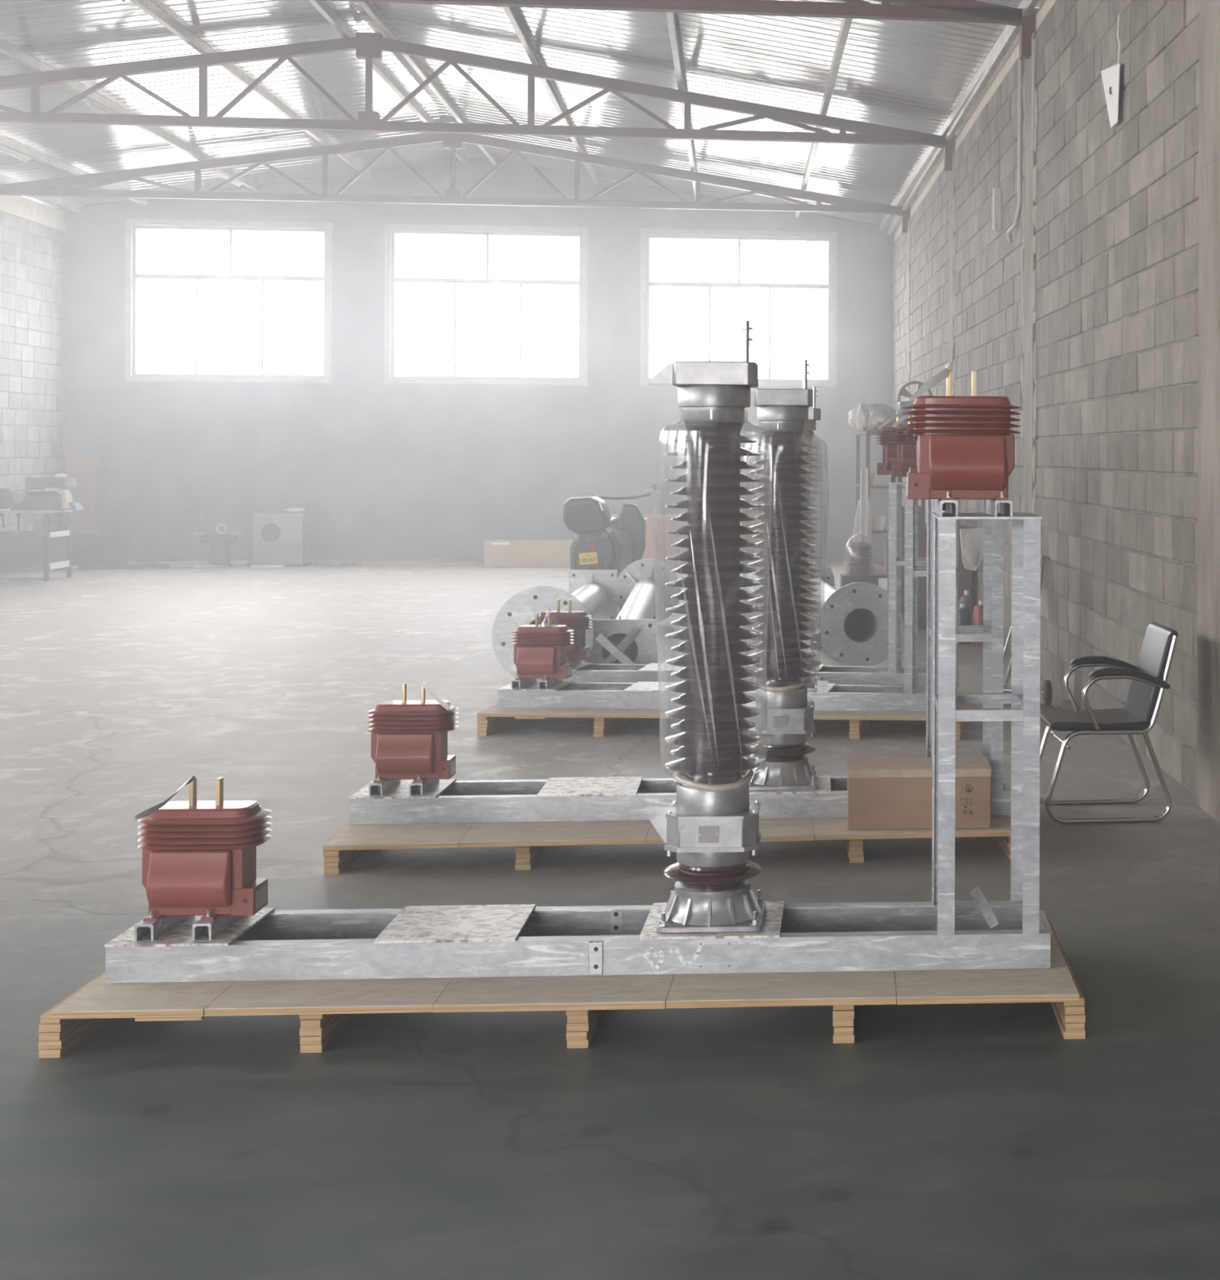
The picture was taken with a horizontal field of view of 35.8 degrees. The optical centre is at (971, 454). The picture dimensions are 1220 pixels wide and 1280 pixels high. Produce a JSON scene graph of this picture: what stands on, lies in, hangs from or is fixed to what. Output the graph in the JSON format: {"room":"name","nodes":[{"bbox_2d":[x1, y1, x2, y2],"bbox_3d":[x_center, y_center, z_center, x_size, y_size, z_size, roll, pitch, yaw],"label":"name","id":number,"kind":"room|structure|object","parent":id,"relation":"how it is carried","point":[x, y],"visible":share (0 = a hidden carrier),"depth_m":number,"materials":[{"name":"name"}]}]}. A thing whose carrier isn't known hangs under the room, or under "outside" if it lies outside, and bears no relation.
{"room":"industrial warehouse","nodes":[
{"label":"industrial warehouse","id":0,"kind":"room"},
{"bbox_2d":[0,195,64,574],"bbox_3d":[-10.003,-0.863,7.856,0.260,4.660,32.640,0,0,-7],"label":"wall","id":1,"kind":"structure","parent":0,"point":[31,231],"depth_m":22.91,"materials":[{"name":"beige brick"}]},
{"bbox_2d":[60,158,897,563],"bbox_3d":[-6.553,-1.269,24.882,11.490,5.495,0.240,0,0,-7],"label":"wall","id":2,"kind":"structure","parent":0,"point":[424,472],"depth_m":24.63,"materials":[{"name":"paint"}]},
{"bbox_2d":[124,218,333,384],"bbox_3d":[-9.917,-2.033,24.364,2.650,2.170,0.140,0,0,-7],"label":"window","id":3,"kind":"structure","parent":2,"relation":"in","point":[326,378],"depth_m":24.34,"materials":[{"name":"grey paint"}]},
{"bbox_2d":[384,223,587,386],"bbox_3d":[-6.595,-2.022,24.796,2.690,2.170,0.140,0,0,-7],"label":"window","id":4,"kind":"structure","parent":2,"relation":"in","point":[389,247],"depth_m":24.78,"materials":[{"name":"grey paint"}]},
{"bbox_2d":[640,228,837,387],"bbox_3d":[-3.218,-2.011,25.235,2.700,2.170,0.140,0,0,-7],"label":"window","id":5,"kind":"structure","parent":2,"relation":"in","point":[646,233],"depth_m":25.23,"materials":[{"name":"grey paint"}]},
{"bbox_2d":[0,0,1044,231],"bbox_3d":[-4.421,-3.562,8.698,12.051,0.921,33.194,0,0,-7],"label":"ceiling","id":6,"kind":"structure","parent":0,"point":[916,76],"depth_m":17.79,"materials":[{"name":"silver metal"}]},
{"bbox_2d":[0,144,31,162],"bbox_3d":[-10.396,-3.261,19.622,0.060,0.063,1.200,0,0,-7],"label":"lamp","id":7,"kind":"object","parent":6,"relation":"attached to","point":[3,149],"visible":1,"depth_m":19.79,"materials":[{"name":"white plastic"}]},
{"bbox_2d":[83,97,117,114],"bbox_3d":[-8.790,-3.470,18.520,0.060,0.063,1.200,0,0,-7],"label":"lamp","id":8,"kind":"object","parent":6,"relation":"attached to","point":[90,102],"visible":0.5,"depth_m":18.20,"materials":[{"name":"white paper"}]},
{"bbox_2d":[210,168,231,180],"bbox_3d":[-9.309,-3.463,22.519,0.060,0.080,0.901,0,0,-7],"label":"lamp","id":9,"kind":"object","parent":6,"relation":"attached to","point":[224,175],"depth_m":22.57,"materials":[{"name":"plastic"}]},
{"bbox_2d":[231,179,242,186],"bbox_3d":[-9.400,-3.462,23.214,0.060,0.078,0.498,0,0,-7],"label":"lamp","id":10,"kind":"object","parent":6,"relation":"attached to","point":[236,182],"depth_m":23.28,"materials":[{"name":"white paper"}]},
{"bbox_2d":[0,133,912,233],"bbox_3d":[-6.184,-3.376,22.186,11.113,1.150,0.110,0,0,-7],"label":"roof truss","id":11,"kind":"object","parent":6,"relation":"attached to","point":[47,187],"visible":0.95,"depth_m":22.12,"materials":[{"name":"metal"}]},
{"bbox_2d":[0,32,957,170],"bbox_3d":[-5.551,-3.373,17.126,11.063,1.150,0.110,0,0,-7],"label":"roof truss","id":12,"kind":"object","parent":6,"relation":"attached to","point":[369,46],"visible":0.97,"depth_m":17.15,"materials":[{"name":"metal"}]},
{"bbox_2d":[314,0,1039,59],"bbox_3d":[-4.919,-3.371,12.065,11.013,1.150,0.110,0,0,-7],"label":"roof truss","id":13,"kind":"object","parent":6,"relation":"attached to","point":[939,11],"visible":0.87,"depth_m":12.53,"materials":[{"name":"metal"}]},
{"bbox_2d":[0,561,1219,1279],"bbox_3d":[-4.414,1.560,8.704,11.700,0.150,33.000,0,0,-7],"label":"floor","id":14,"kind":"structure","parent":0,"point":[956,1141],"depth_m":4.57,"materials":[{"name":"concrete"}]},
{"bbox_2d":[0,509,72,581],"bbox_3d":[-11.213,1.057,21.298,1.080,0.812,0.730,0,0,-7],"label":"bench","id":15,"kind":"object","parent":14,"relation":"on","point":[20,551],"visible":0.98,"depth_m":21.59,"materials":[{"name":"paint"}]},
{"bbox_2d":[0,513,4,528],"bbox_3d":[-11.168,0.760,20.986,0.057,0.176,0.024,0,0,-7],"label":"wrench","id":16,"kind":"object","parent":15,"relation":"hanging from","point":[2,515],"visible":1,"depth_m":20.98,"materials":[{"name":"paint"}]},
{"bbox_2d":[16,513,21,530],"bbox_3d":[-10.993,0.775,21.009,0.050,0.205,0.024,0,0,-7],"label":"wrench","id":17,"kind":"object","parent":15,"relation":"hanging from","point":[17,514],"visible":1,"depth_m":21.00,"materials":[{"name":"paint"}]},
{"bbox_2d":[0,473,76,510],"bbox_3d":[-10.923,0.438,21.234,0.865,0.425,0.270,0,0,-7],"label":"machine","id":18,"kind":"object","parent":15,"relation":"on","point":[60,499],"visible":1,"depth_m":21.19,"materials":[{"name":"paint"}]},
{"bbox_2d":[67,502,83,510],"bbox_3d":[-10.637,0.602,21.416,0.290,0.100,0.224,0,0,-7],"label":"basket","id":19,"kind":"object","parent":15,"relation":"on","point":[73,505],"visible":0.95,"depth_m":21.34,"materials":[{"name":"blue plastic"}]},
{"bbox_2d":[65,451,99,530],"bbox_3d":[-11.697,0.710,23.948,0.420,1.498,0.012,0,0,-7],"label":"leaning board","id":20,"kind":"object","parent":14,"relation":"on","point":[81,466],"visible":0.43,"depth_m":23.95,"materials":[{"name":"wood"}]},
{"bbox_2d":[64,533,133,568],"bbox_3d":[-11.387,1.252,23.645,0.740,0.419,0.650,0,0,-7],"label":"base cabinet","id":21,"kind":"object","parent":14,"relation":"on","point":[106,548],"visible":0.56,"depth_m":23.37,"materials":[{"name":"metal"}]},
{"bbox_2d":[78,564,169,569],"bbox_3d":[-10.783,1.434,23.179,1.060,0.050,0.056,0,0,-27],"label":"floor timber","id":22,"kind":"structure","parent":14,"relation":"on","point":[143,566],"depth_m":23.15,"materials":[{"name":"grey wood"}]},
{"bbox_2d":[71,563,211,568],"bbox_3d":[-10.582,1.435,23.381,1.795,0.036,0.040,0,0,-20],"label":"floor timber","id":23,"kind":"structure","parent":14,"relation":"on","point":[202,564],"depth_m":23.50,"materials":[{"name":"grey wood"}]},
{"bbox_2d":[157,560,247,564],"bbox_3d":[-10.023,1.422,23.732,1.079,0.054,0.060,0,0,-21],"label":"floor timber","id":24,"kind":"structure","parent":14,"relation":"on","point":[233,562],"depth_m":23.68,"materials":[{"name":"wood"}]},
{"bbox_2d":[194,564,227,568],"bbox_3d":[-9.817,1.447,23.506,0.403,0.029,0.032,0,0,-15],"label":"floor timber","id":25,"kind":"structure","parent":14,"relation":"on","point":[206,566],"depth_m":23.50,"materials":[{"name":"wood"}]},
{"bbox_2d":[193,514,243,567],"bbox_3d":[-9.793,1.123,23.720,0.600,0.690,0.231,0,0,-7],"label":"drill","id":26,"kind":"object","parent":14,"relation":"on","point":[220,553],"visible":1,"depth_m":23.64,"materials":[{"name":"paint"}]},
{"bbox_2d":[250,564,283,568],"bbox_3d":[-9.120,1.450,23.572,0.400,0.036,0.040,0,0,-7],"label":"floor timber","id":27,"kind":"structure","parent":14,"relation":"on","point":[251,566],"depth_m":23.55,"materials":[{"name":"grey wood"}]},
{"bbox_2d":[252,511,311,566],"bbox_3d":[-9.093,1.120,23.994,0.660,0.700,0.470,0,0,-7],"label":"metal box","id":28,"kind":"object","parent":14,"relation":"on","point":[279,538],"visible":1,"depth_m":23.79,"materials":[{"name":"grey paint"}]},
{"bbox_2d":[283,507,305,512],"bbox_3d":[-8.927,0.739,24.003,0.280,0.060,0.168,0,0,-7],"label":"wrapper","id":29,"kind":"object","parent":28,"relation":"on","point":[291,509],"visible":1,"depth_m":23.95,"materials":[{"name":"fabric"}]},
{"bbox_2d":[126,558,479,564],"bbox_3d":[-9.053,1.442,24.267,4.862,0.112,0.318,0,0,-7],"label":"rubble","id":30,"kind":"object","parent":14,"relation":"on","point":[314,562],"visible":0.46,"depth_m":24.28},
{"bbox_2d":[361,560,425,564],"bbox_3d":[-7.693,1.444,24.236,0.802,0.045,0.050,0,0,-11],"label":"floor timber","id":31,"kind":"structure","parent":14,"relation":"on","point":[370,562],"depth_m":24.21,"materials":[{"name":"wood"}]},
{"bbox_2d":[397,562,475,565],"bbox_3d":[-7.061,1.452,24.026,1.000,0.036,0.040,0,0,-6],"label":"floor timber","id":32,"kind":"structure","parent":14,"relation":"on","point":[442,563],"depth_m":24.02,"materials":[{"name":"wood"}]},
{"bbox_2d":[484,539,573,567],"bbox_3d":[-5.760,1.312,24.108,1.308,0.336,0.410,0,0,-7],"label":"carton","id":33,"kind":"object","parent":14,"relation":"on","point":[529,553],"visible":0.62,"depth_m":23.90,"materials":[{"name":"cardboard"}]},
{"bbox_2d":[492,569,617,678],"bbox_3d":[-3.044,1.209,13.874,0.640,0.640,4.405,0,-1,-8],"label":"pipe","id":34,"kind":"object","parent":14,"relation":"on","point":[589,590],"visible":0.6,"depth_m":11.71,"materials":[{"name":"grey metal"}]},
{"bbox_2d":[38,910,1085,1057],"bbox_3d":[-1.034,1.434,4.984,2.606,0.125,0.860,0,0,-4],"label":"pallet","id":35,"kind":"object","parent":14,"relation":"on","point":[324,1007],"visible":0.52,"depth_m":4.63,"materials":[{"name":"wood"}]},
{"bbox_2d":[104,499,1050,982],"bbox_3d":[-1.026,0.746,4.972,2.459,1.250,0.374,0,0,-4],"label":"stand","id":36,"kind":"object","parent":35,"relation":"on","point":[943,932],"visible":0.97,"depth_m":4.86,"materials":[{"name":"metal"}]},
{"bbox_2d":[128,775,272,933],"bbox_3d":[-2.066,1.060,4.900,0.332,0.402,0.240,0,0,-4],"label":"transformer","id":37,"kind":"object","parent":36,"relation":"on","point":[199,857],"visible":1,"depth_m":4.82,"materials":[{"name":"red plastic"}]},
{"bbox_2d":[647,320,765,933],"bbox_3d":[-0.723,0.452,4.983,0.311,1.640,0.278,0,0,-4],"label":"insulator","id":38,"kind":"object","parent":36,"relation":"on","point":[713,835],"visible":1,"depth_m":4.90,"materials":[{"name":"silver metal"}]},
{"bbox_2d":[672,768,754,791],"bbox_3d":[-0.708,0.393,4.983,0.321,1.026,0.317,0,0,-4],"label":"plastic wrap","id":39,"kind":"object","parent":38,"relation":"on","point":[678,776],"visible":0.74,"depth_m":4.90,"materials":[{"name":"plastic"}]},
{"bbox_2d":[902,362,1021,513],"bbox_3d":[-0.028,-0.048,5.037,0.324,0.414,0.240,0,0,-4],"label":"transformer","id":40,"kind":"object","parent":36,"relation":"on","point":[966,445],"visible":0.99,"depth_m":4.96,"materials":[{"name":"red plastic"}]},
{"bbox_2d":[970,886,999,928],"bbox_3d":[0.043,1.225,4.937,0.090,0.111,0.033,0,0,28],"label":"angle offcut","id":41,"kind":"object","parent":36,"relation":"on","point":[978,895],"visible":1,"depth_m":4.92,"materials":[{"name":"metal"}]},
{"bbox_2d":[562,484,661,578],"bbox_3d":[-3.503,0.893,17.977,0.760,1.190,1.696,0,0,-2],"label":"motor scooter","id":42,"kind":"object","parent":14,"relation":"on","point":[597,544],"visible":0.71,"depth_m":17.31,"materials":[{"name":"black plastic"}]},
{"bbox_2d":[585,533,599,543],"bbox_3d":[-3.609,0.798,17.301,0.130,0.100,0.022,0,0,-2],"label":"tail lamp","id":43,"kind":"object","parent":42,"relation":"attached to","point":[593,538],"depth_m":17.29,"materials":[{"name":"plastic"}]},
{"bbox_2d":[651,484,661,489],"bbox_3d":[-3.189,0.329,18.409,0.100,0.060,0.024,0,0,-2],"label":"mirror","id":44,"kind":"object","parent":42,"relation":"attached to","point":[655,486],"depth_m":18.40,"materials":[{"name":"mirror"}]},
{"bbox_2d":[595,632,635,663],"bbox_3d":[-2.191,1.315,11.556,0.416,0.357,0.049,0,0,5],"label":"iron","id":45,"kind":"object","parent":14,"relation":"on","point":[602,639],"visible":0.61,"depth_m":11.58,"materials":[{"name":"metal"}]},
{"bbox_2d":[602,626,641,663],"bbox_3d":[-2.293,1.300,11.725,0.374,0.381,0.065,0,0,-36],"label":"iron","id":46,"kind":"object","parent":14,"relation":"on","point":[633,634],"visible":0.43,"depth_m":11.78,"materials":[{"name":"metal"}]},
{"bbox_2d":[586,558,681,664],"bbox_3d":[-2.569,1.244,13.936,0.574,0.574,4.105,0,1,-8],"label":"pipe","id":47,"kind":"object","parent":14,"relation":"on","point":[642,596],"visible":0.67,"depth_m":13.87,"materials":[{"name":"grey metal"}]},
{"bbox_2d":[323,815,1011,874],"bbox_3d":[-1.096,1.434,7.019,2.526,0.125,1.020,0,0,-7],"label":"pallet","id":48,"kind":"object","parent":14,"relation":"on","point":[529,838],"visible":0.38,"depth_m":6.60,"materials":[{"name":"wood"}]},
{"bbox_2d":[349,499,1011,824],"bbox_3d":[-1.089,0.746,7.016,2.459,1.250,0.371,0,0,-5],"label":"stand","id":49,"kind":"object","parent":48,"relation":"on","point":[623,797],"visible":0.59,"depth_m":6.89,"materials":[{"name":"metal"}]},
{"bbox_2d":[367,683,458,791],"bbox_3d":[-2.123,1.064,6.924,0.324,0.394,0.240,0,0,-5],"label":"transformer","id":50,"kind":"object","parent":49,"relation":"on","point":[409,739],"visible":0.99,"depth_m":6.84,"materials":[{"name":"ceramic"}]},
{"bbox_2d":[742,359,817,790],"bbox_3d":[-0.748,0.452,7.034,0.311,1.640,0.278,0,0,-5],"label":"insulator","id":51,"kind":"object","parent":49,"relation":"on","point":[785,720],"visible":0.93,"depth_m":6.96,"materials":[{"name":"ceramic"}]},
{"bbox_2d":[753,677,810,692],"bbox_3d":[-0.734,0.393,7.039,0.316,1.026,0.322,0,0,-5],"label":"plastic wrap","id":52,"kind":"object","parent":51,"relation":"on","point":[758,680],"visible":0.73,"depth_m":6.94,"materials":[{"name":"plastic"}]},
{"bbox_2d":[906,395,958,472],"bbox_3d":[-0.092,-0.035,7.098,0.324,0.389,0.240,0,0,-5],"label":"transformer","id":53,"kind":"object","parent":49,"relation":"on","point":[912,469],"visible":0.1,"depth_m":7.04,"materials":[{"name":"red plastic"}]},
{"bbox_2d":[847,756,991,830],"bbox_3d":[-0.200,1.263,6.797,0.530,0.222,0.258,0,0,-4],"label":"cardboard box","id":54,"kind":"object","parent":48,"relation":"on","point":[883,793],"visible":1,"depth_m":6.67,"materials":[{"name":"brown"}]},
{"bbox_2d":[611,514,761,567],"bbox_3d":[-3.811,1.151,24.361,1.978,0.671,0.910,0,0,-7],"label":"carton","id":55,"kind":"object","parent":14,"relation":"on","point":[658,542],"visible":0.17,"depth_m":23.89,"materials":[{"name":"cardboard"}]},
{"bbox_2d":[476,703,968,740],"bbox_3d":[-1.318,1.433,9.998,2.580,0.125,0.860,0,0,2],"label":"pallet","id":56,"kind":"object","parent":14,"relation":"on","point":[491,719],"visible":0.41,"depth_m":9.64,"materials":[{"name":"wood"}]},
{"bbox_2d":[497,477,959,711],"bbox_3d":[-1.311,0.745,9.956,2.473,1.250,0.371,0,0,3],"label":"stand","id":57,"kind":"object","parent":56,"relation":"on","point":[531,692],"visible":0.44,"depth_m":9.80,"materials":[{"name":"metal"}]},
{"bbox_2d":[511,612,573,686],"bbox_3d":[-2.355,1.049,10.000,0.324,0.421,0.240,0,0,3],"label":"transformer","id":58,"kind":"object","parent":57,"relation":"on","point":[540,651],"visible":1,"depth_m":9.92,"materials":[{"name":"red plastic"}]},
{"bbox_2d":[800,386,823,691],"bbox_3d":[-0.966,0.452,9.929,0.311,1.640,0.278,0,0,3],"label":"transformer","id":59,"kind":"object","parent":57,"relation":"on","point":[815,414],"visible":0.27,"depth_m":9.87,"materials":[{"name":"silver metal"}]},
{"bbox_2d":[805,613,817,618],"bbox_3d":[-0.952,0.392,9.923,0.342,1.026,0.341,0,0,3],"label":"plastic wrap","id":60,"kind":"object","parent":59,"relation":"on","point":[809,615],"visible":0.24,"depth_m":9.87,"materials":[{"name":"plastic"}]},
{"bbox_2d":[817,680,828,692],"bbox_3d":[-0.796,1.241,9.738,0.060,0.060,0.003,0,0,3],"label":"paper tag","id":61,"kind":"object","parent":57,"relation":"attached to","point":[822,686],"visible":1,"depth_m":9.74,"materials":[{"name":"white"}]},
{"bbox_2d":[890,408,916,476],"bbox_3d":[-0.279,-0.049,9.906,0.324,0.414,0.240,0,0,3],"label":"transformer","id":62,"kind":"object","parent":57,"relation":"on","point":[907,448],"visible":0.31,"depth_m":9.84,"materials":[{"name":"ceramic"}]},
{"bbox_2d":[740,552,818,651],"bbox_3d":[-1.778,1.212,15.350,0.560,0.560,3.912,0,0,-11],"label":"pipe","id":63,"kind":"object","parent":14,"relation":"on","point":[749,575],"visible":0.06,"depth_m":13.48,"materials":[{"name":"grey metal"}]},
{"bbox_2d":[810,552,903,666],"bbox_3d":[-1.171,1.194,14.783,0.600,0.600,4.192,0,0,-11],"label":"pipe","id":64,"kind":"object","parent":14,"relation":"on","point":[858,612],"visible":0.58,"depth_m":12.74,"materials":[{"name":"grey metal"}]},
{"bbox_2d":[860,468,868,543],"bbox_3d":[-1.045,0.817,17.713,0.070,1.360,0.040,0,0,-7],"label":"channel","id":65,"kind":"object","parent":14,"relation":"on","point":[864,472],"visible":0.64,"depth_m":17.73,"materials":[{"name":"grey metal"}]},
{"bbox_2d":[856,431,925,577],"bbox_3d":[-0.770,0.635,18.707,0.740,1.725,1.560,0,0,-7],"label":"storage rack","id":66,"kind":"object","parent":14,"relation":"on","point":[879,570],"visible":0.2,"depth_m":18.59,"materials":[{"name":"grey metal"}]},
{"bbox_2d":[855,402,870,432],"bbox_3d":[-1.082,-0.362,18.006,0.124,0.315,0.117,0,0,-40],"label":"film","id":67,"kind":"object","parent":66,"relation":"hanging from","point":[863,415],"visible":1,"depth_m":17.98,"materials":[{"name":"plastic"}]},
{"bbox_2d":[853,497,874,565],"bbox_3d":[-1.068,0.790,17.873,0.215,0.747,0.111,0,0,-7],"label":"film","id":68,"kind":"object","parent":66,"relation":"hanging from","point":[856,536],"visible":0.48,"depth_m":17.84,"materials":[{"name":"plastic"}]},
{"bbox_2d":[856,431,880,435],"bbox_3d":[-0.767,-0.215,18.707,0.730,0.025,1.560,0,0,-7],"label":"shelf","id":69,"kind":"object","parent":66,"relation":"attached to","point":[867,433],"depth_m":18.13,"materials":[{"name":"grey metal"}]},
{"bbox_2d":[848,402,897,431],"bbox_3d":[-1.005,-0.371,18.636,0.525,0.314,0.645,0,0,-7],"label":"bundle","id":70,"kind":"object","parent":66,"relation":"on","point":[879,413],"visible":0.6,"depth_m":18.42,"materials":[{"name":"plastic"}]},
{"bbox_2d":[870,471,878,485],"bbox_3d":[-0.966,0.241,17.976,0.140,0.140,0.012,0,0,-36],"label":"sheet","id":71,"kind":"object","parent":66,"relation":"on","point":[873,475],"visible":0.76,"depth_m":17.96,"materials":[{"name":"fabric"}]},
{"bbox_2d":[872,515,885,530],"bbox_3d":[-0.919,0.675,17.911,0.150,0.150,0.012,0,0,10],"label":"sheet","id":72,"kind":"object","parent":66,"relation":"on","point":[878,523],"visible":1,"depth_m":17.90,"materials":[{"name":"white paper"}]},
{"bbox_2d":[870,565,888,577],"bbox_3d":[-0.772,1.205,18.707,0.730,0.025,1.560,0,0,-7],"label":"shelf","id":73,"kind":"object","parent":66,"relation":"attached to","point":[879,570],"depth_m":18.59,"materials":[{"name":"grey metal"}]},
{"bbox_2d":[871,524,888,533],"bbox_3d":[-0.771,0.765,18.707,0.730,0.025,1.560,0,0,-7],"label":"shelf","id":74,"kind":"object","parent":66,"relation":"attached to","point":[886,527],"depth_m":17.91,"materials":[{"name":"grey metal"}]},
{"bbox_2d":[873,473,888,485],"bbox_3d":[-0.888,0.225,17.915,0.170,0.170,0.012,0,0,-25],"label":"sheet","id":75,"kind":"object","parent":66,"relation":"on","point":[879,479],"visible":0.65,"depth_m":17.91,"materials":[{"name":"white paper"}]},
{"bbox_2d":[857,483,906,488],"bbox_3d":[-0.769,0.325,18.707,0.730,0.025,1.560,0,0,-7],"label":"shelf","id":76,"kind":"object","parent":66,"relation":"attached to","point":[859,485],"depth_m":17.91,"materials":[{"name":"grey metal"}]},
{"bbox_2d":[884,537,888,575],"bbox_3d":[-0.798,1.013,18.058,0.128,0.356,0.308,0,0,-7],"label":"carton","id":77,"kind":"object","parent":66,"relation":"on","point":[886,540],"visible":0.36,"depth_m":17.96,"materials":[{"name":"brown cardboard"}]},
{"bbox_2d":[897,381,933,424],"bbox_3d":[-0.555,-0.485,18.321,0.362,0.516,0.320,0,0,-7],"label":"compressor","id":78,"kind":"object","parent":66,"relation":"on","point":[904,392],"visible":0.43,"depth_m":18.43,"materials":[{"name":"paint"}]},
{"bbox_2d":[887,522,973,628],"bbox_3d":[-0.387,1.069,16.372,0.620,0.860,1.430,0,0,-7],"label":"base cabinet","id":79,"kind":"object","parent":14,"relation":"on","point":[966,576],"visible":0.16,"depth_m":15.66,"materials":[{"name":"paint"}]},
{"bbox_2d":[902,506,924,527],"bbox_3d":[-0.531,0.547,16.015,0.200,0.180,0.300,0,0,-7],"label":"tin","id":80,"kind":"object","parent":79,"relation":"on","point":[921,508],"visible":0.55,"depth_m":15.88,"materials":[{"name":"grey metal"}]},
{"bbox_2d":[959,604,971,644],"bbox_3d":[-0.073,1.342,14.411,0.140,0.315,0.140,0,0,-7],"label":"canister","id":81,"kind":"object","parent":14,"relation":"on","point":[965,614],"visible":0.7,"depth_m":14.35,"materials":[{"name":"grey"}]},
{"bbox_2d":[959,590,973,625],"bbox_3d":[-0.042,1.300,14.718,0.120,0.399,0.120,0,0,-7],"label":"canister","id":82,"kind":"object","parent":14,"relation":"on","point":[966,599],"visible":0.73,"depth_m":14.68,"materials":[{"name":"paint"}]},
{"bbox_2d":[973,600,983,645],"bbox_3d":[0.074,1.327,14.330,0.130,0.346,0.130,0,0,-7],"label":"canister","id":83,"kind":"object","parent":14,"relation":"on","point":[978,612],"visible":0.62,"depth_m":14.28,"materials":[{"name":"red paint"}]},
{"bbox_2d":[1004,554,1062,708],"bbox_3d":[0.318,1.079,11.404,0.364,0.843,1.724,0,0,-2],"label":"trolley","id":84,"kind":"object","parent":14,"relation":"on","point":[1047,691],"visible":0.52,"depth_m":10.99,"materials":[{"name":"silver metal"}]},
{"bbox_2d":[1063,700,1081,710],"bbox_3d":[0.576,1.467,10.462,0.050,0.070,0.300,0,0,-7],"label":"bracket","id":85,"kind":"object","parent":14,"relation":"on","point":[1067,704],"visible":0.29,"depth_m":10.47,"materials":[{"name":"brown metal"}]},
{"bbox_2d":[1040,622,1178,824],"bbox_3d":[0.547,1.111,7.614,0.551,0.780,0.472,0,0,-7],"label":"armchair","id":86,"kind":"object","parent":14,"relation":"on","point":[1149,677],"visible":0.94,"depth_m":7.46,"materials":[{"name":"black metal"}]},
{"bbox_2d":[1040,707,1149,729],"bbox_3d":[0.501,1.103,7.609,0.420,0.033,0.410,0,0,-7],"label":"seat cushion","id":87,"kind":"object","parent":86,"relation":"on","point":[1127,718],"depth_m":7.49,"materials":[{"name":"leather"}]},
{"bbox_3d":[-1.403,1.433,10.894,2.580,0.125,0.700,0,0,3],"label":"pallet","id":88,"kind":"object","parent":14,"relation":"on","visible":0},
{"bbox_2d":[536,475,927,685],"bbox_3d":[-1.403,0.745,10.856,2.459,1.250,0.371,0,0,3],"label":"stand","id":89,"kind":"object","parent":88,"relation":"on","point":[894,673],"visible":0.33,"depth_m":10.70,"materials":[{"name":"metal"}]},
{"bbox_2d":[538,599,592,661],"bbox_3d":[-2.441,1.065,10.899,0.324,0.389,0.240,0,0,3],"label":"transformer","id":90,"kind":"object","parent":89,"relation":"on","point":[578,621],"visible":0.6,"depth_m":10.83,"materials":[{"name":"red plastic"}]},
{"bbox_2d":[808,406,817,668],"bbox_3d":[-1.081,0.451,10.829,0.311,1.640,0.278,0,0,3],"label":"transformer","id":91,"kind":"object","parent":89,"relation":"on","point":[812,501],"visible":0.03,"depth_m":10.81,"materials":[{"name":"silver metal"}]},
{"bbox_2d":[875,411,911,480],"bbox_3d":[-0.404,-0.049,10.807,0.324,0.414,0.240,0,0,3],"label":"transformer","id":92,"kind":"object","parent":89,"relation":"on","point":[890,451],"visible":0.45,"depth_m":10.74,"materials":[{"name":"red plastic"}]},
{"bbox_2d":[840,541,879,586],"bbox_3d":[-1.061,1.127,17.207,0.340,0.740,0.300,0,0,-7],"label":"insulator","id":93,"kind":"object","parent":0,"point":[859,556],"visible":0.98,"depth_m":17.12,"materials":[{"name":"grey ceramic"}]},
{"bbox_2d":[887,0,1219,822],"bbox_3d":[0.908,-0.804,9.419,0.336,4.615,32.650,0,0,-7],"label":"wall","id":94,"kind":"structure","parent":0,"point":[1099,320],"depth_m":10.19,"materials":[{"name":"brick"}]},
{"bbox_2d":[960,528,983,570],"bbox_3d":[0.001,0.800,15.332,0.200,0.360,0.107,0,0,-7],"label":"sack","id":95,"kind":"object","parent":94,"relation":"hanging from","point":[971,539],"visible":0.99,"depth_m":15.29,"materials":[{"name":"fabric"}]},
{"bbox_2d":[992,187,1001,231],"bbox_3d":[0.196,-1.919,14.283,0.067,0.340,0.062,0,0,-7],"label":"lamp","id":96,"kind":"object","parent":94,"relation":"attached to","point":[997,211],"visible":1,"depth_m":14.27,"materials":[{"name":"white plastic"}]},
{"bbox_2d":[1006,54,1023,242],"bbox_3d":[0.311,-2.223,13.317,0.059,1.313,0.411,0,0,-10],"label":"conduit","id":97,"kind":"object","parent":94,"relation":"attached to","point":[1020,97],"visible":0.92,"depth_m":13.13,"materials":[{"name":"grey"}]},
{"bbox_2d":[1031,39,1035,150],"bbox_3d":[0.426,-2.473,12.539,0.024,0.752,0.064,0,0,-7],"label":"cable","id":98,"kind":"object","parent":94,"relation":"attached to","point":[1033,40],"visible":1,"depth_m":12.52,"materials":[{"name":"grey plastic"}]},
{"bbox_2d":[1101,14,1121,128],"bbox_3d":[0.744,-2.028,9.782,0.014,0.561,0.490,0,0,-8],"label":"loudspeaker","id":99,"kind":"object","parent":94,"relation":"attached to","point":[1110,76],"visible":1,"depth_m":9.69,"materials":[{"name":"white plastic"}]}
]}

